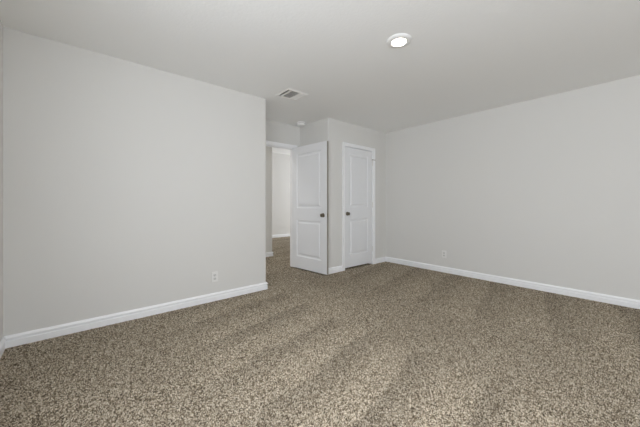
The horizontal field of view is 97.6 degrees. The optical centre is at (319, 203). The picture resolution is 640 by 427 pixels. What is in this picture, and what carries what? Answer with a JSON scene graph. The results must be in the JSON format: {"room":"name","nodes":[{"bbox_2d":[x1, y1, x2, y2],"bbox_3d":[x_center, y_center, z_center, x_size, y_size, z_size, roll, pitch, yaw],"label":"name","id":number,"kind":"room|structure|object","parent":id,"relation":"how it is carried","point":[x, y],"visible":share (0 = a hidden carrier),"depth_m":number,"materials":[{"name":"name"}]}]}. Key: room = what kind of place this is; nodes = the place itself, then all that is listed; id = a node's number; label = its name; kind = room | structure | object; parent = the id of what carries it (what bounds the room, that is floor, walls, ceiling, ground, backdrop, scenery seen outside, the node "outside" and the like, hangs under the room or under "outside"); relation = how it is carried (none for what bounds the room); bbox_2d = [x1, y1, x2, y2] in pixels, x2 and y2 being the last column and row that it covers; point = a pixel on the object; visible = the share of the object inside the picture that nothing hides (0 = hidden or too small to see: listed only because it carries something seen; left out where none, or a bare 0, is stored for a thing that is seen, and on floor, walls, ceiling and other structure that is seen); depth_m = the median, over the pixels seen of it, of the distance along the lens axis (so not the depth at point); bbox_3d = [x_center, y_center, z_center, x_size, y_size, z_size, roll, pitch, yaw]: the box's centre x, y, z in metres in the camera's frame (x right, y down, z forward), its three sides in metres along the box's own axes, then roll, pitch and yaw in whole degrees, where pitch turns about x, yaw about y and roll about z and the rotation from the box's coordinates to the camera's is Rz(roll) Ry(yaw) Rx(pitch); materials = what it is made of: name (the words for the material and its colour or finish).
{"room":"empty bedroom","nodes":[
{"label":"empty bedroom","id":0,"kind":"room"},
{"bbox_2d":[0,20,2,340],"bbox_3d":[-0.625,-0.126,-0.025,0.115,2.451,5.578,0,0,-41],"label":"wall","id":1,"kind":"structure","parent":0,"point":[1,25],"depth_m":2.08,"materials":[{"name":"white paint"}]},
{"bbox_2d":[0,337,5,357],"bbox_3d":[-0.575,1.053,0.018,0.016,0.092,5.578,0,0,-41],"label":"baseboard","id":2,"kind":"structure","parent":1,"relation":"attached to","point":[2,342],"depth_m":2.05,"materials":[{"name":"white paint"}]},
{"bbox_2d":[3,27,265,335],"bbox_3d":[-1.843,-0.126,3.120,2.375,2.451,0.777,0,0,-41],"label":"wall","id":3,"kind":"structure","parent":0,"point":[127,184],"depth_m":2.59,"materials":[{"name":"white paint"}]},
{"bbox_2d":[3,282,267,348],"bbox_3d":[-1.755,1.053,3.185,2.364,0.092,0.794,0,0,-41],"label":"baseboard","id":4,"kind":"structure","parent":3,"relation":"attached to","point":[32,336],"depth_m":2.59,"materials":[{"name":"white paint"}]},
{"bbox_2d":[211,271,217,281],"bbox_3d":[-1.189,0.827,3.165,0.070,0.115,0.008,0,0,-41],"label":"power outlet","id":5,"kind":"object","parent":3,"relation":"attached to","point":[214,275],"visible":1,"depth_m":3.16,"materials":[{"name":"white plastic"}]},
{"bbox_2d":[266,146,271,251],"bbox_3d":[-2.969,-0.271,5.956,2.880,2.740,2.700,0,0,-41],"label":"wall","id":6,"kind":"structure","parent":0,"point":[268,149],"depth_m":5.81,"materials":[{"name":"white paint"}]},
{"bbox_2d":[272,152,289,234],"bbox_3d":[-0.947,-0.271,9.561,5.250,2.740,0.120,0,0,-41],"label":"wall","id":7,"kind":"structure","parent":0,"point":[280,162],"depth_m":9.18,"materials":[{"name":"white paint"}]},
{"bbox_2d":[266,234,289,256],"bbox_3d":[-1.062,1.053,7.589,7.700,0.092,2.716,0,0,-41],"label":"baseboard","id":8,"kind":"structure","parent":7,"relation":"attached to","point":[279,235],"depth_m":9.03,"materials":[{"name":"white paint"}]},
{"bbox_2d":[272,147,289,154],"bbox_3d":[-0.778,-1.691,7.297,7.950,0.100,3.930,0,0,-41],"label":"ceiling","id":9,"kind":"structure","parent":0,"point":[274,150],"depth_m":8.82,"materials":[{"name":"white paint"}]},
{"bbox_2d":[266,120,299,146],"bbox_3d":[0.543,-0.271,5.765,7.950,2.740,0.115,0,0,-41],"label":"wall","id":10,"kind":"structure","parent":0,"point":[278,132],"depth_m":4.68,"materials":[{"name":"white paint"}]},
{"bbox_2d":[266,141,296,266],"bbox_3d":[-0.798,0.047,4.609,0.945,2.105,0.149,0,0,-41],"label":"door frame","id":11,"kind":"structure","parent":10,"relation":"attached to","point":[268,143],"depth_m":4.87,"materials":[{"name":"white paint"}]},
{"bbox_2d":[292,141,327,274],"bbox_3d":[-0.174,0.063,4.526,0.832,2.025,0.142,0,0,44],"label":"door","id":12,"kind":"structure","parent":10,"relation":"in","point":[309,162],"depth_m":4.48,"materials":[{"name":"white paint"}]},
{"bbox_2d":[0,0,639,132],"bbox_3d":[1.044,-1.387,1.851,5.093,0.090,6.470,0,0,-41],"label":"ceiling","id":13,"kind":"structure","parent":0,"point":[462,57],"depth_m":2.36,"materials":[{"name":"white paint"}]},
{"bbox_2d":[276,88,307,100],"bbox_3d":[-0.348,-1.437,3.453,0.298,0.210,0.285,0,0,-41],"label":"ceiling vent","id":14,"kind":"object","parent":13,"relation":"in","point":[294,95],"visible":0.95,"depth_m":3.44,"materials":[{"name":"white metal"}]},
{"bbox_2d":[297,121,305,126],"bbox_3d":[-0.314,-1.315,4.648,0.148,0.054,0.148,0,0,-41],"label":"smoke detector","id":15,"kind":"object","parent":13,"relation":"attached to","point":[300,123],"visible":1,"depth_m":4.60,"materials":[{"name":"white plastic"}]},
{"bbox_2d":[386,33,411,47],"bbox_3d":[0.650,-1.333,2.308,0.202,0.017,0.202,0,0,-41],"label":"recessed light","id":16,"kind":"object","parent":13,"relation":"in","point":[399,40],"visible":1,"depth_m":2.28,"materials":[{"name":"white plastic"}]},
{"bbox_2d":[392,38,405,45],"bbox_3d":[0.650,-1.327,2.308,0.118,0.005,0.118,0,0,-41],"label":"diffuser","id":17,"kind":"object","parent":16,"relation":"attached to","point":[395,41],"depth_m":2.30,"materials":[{"name":"white plastic"}]},
{"bbox_2d":[0,237,639,426],"bbox_3d":[1.089,1.124,4.549,8.710,0.050,10.530,0,0,-41],"label":"floor","id":18,"kind":"structure","parent":0,"point":[170,384],"depth_m":1.82,"materials":[{"name":"beige carpet"}]},
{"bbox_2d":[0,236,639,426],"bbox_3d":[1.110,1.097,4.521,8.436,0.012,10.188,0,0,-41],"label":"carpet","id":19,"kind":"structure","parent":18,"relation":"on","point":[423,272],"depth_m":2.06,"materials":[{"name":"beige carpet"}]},
{"bbox_2d":[300,118,385,267],"bbox_3d":[0.449,-0.126,5.129,1.484,2.451,0.727,0,0,-41],"label":"wall","id":20,"kind":"structure","parent":0,"point":[333,131],"depth_m":4.55,"materials":[{"name":"white paint"}]},
{"bbox_2d":[328,265,342,273],"bbox_3d":[-0.014,1.053,4.719,0.332,0.092,0.769,0,0,-45],"label":"baseboard","id":21,"kind":"structure","parent":20,"relation":"attached to","point":[338,268],"depth_m":4.46,"materials":[{"name":"white paint"}]},
{"bbox_2d":[342,142,374,270],"bbox_3d":[0.648,0.047,4.885,0.835,2.104,0.132,0,0,-41],"label":"door frame","id":22,"kind":"structure","parent":20,"relation":"attached to","point":[344,144],"depth_m":4.73,"materials":[{"name":"white paint"}]},
{"bbox_2d":[345,147,372,267],"bbox_3d":[0.689,0.062,4.886,0.776,2.006,0.142,0,0,-41],"label":"door","id":23,"kind":"structure","parent":20,"relation":"in","point":[358,163],"depth_m":4.85,"materials":[{"name":"white paint"}]},
{"bbox_2d":[375,257,385,263],"bbox_3d":[1.128,1.053,5.223,0.332,0.092,0.016,0,0,-41],"label":"baseboard","id":24,"kind":"structure","parent":20,"relation":"attached to","point":[382,259],"depth_m":5.21,"materials":[{"name":"white paint"}]},
{"bbox_2d":[386,75,639,299],"bbox_3d":[2.930,-0.126,3.476,0.115,2.451,6.470,0,0,-41],"label":"wall","id":25,"kind":"structure","parent":0,"point":[544,190],"depth_m":3.63,"materials":[{"name":"white paint"}]},
{"bbox_2d":[386,257,639,308],"bbox_3d":[3.080,1.053,3.201,0.016,0.092,5.628,0,0,-41],"label":"baseboard","id":26,"kind":"structure","parent":25,"relation":"attached to","point":[632,303],"depth_m":3.62,"materials":[{"name":"white paint"}]}
]}

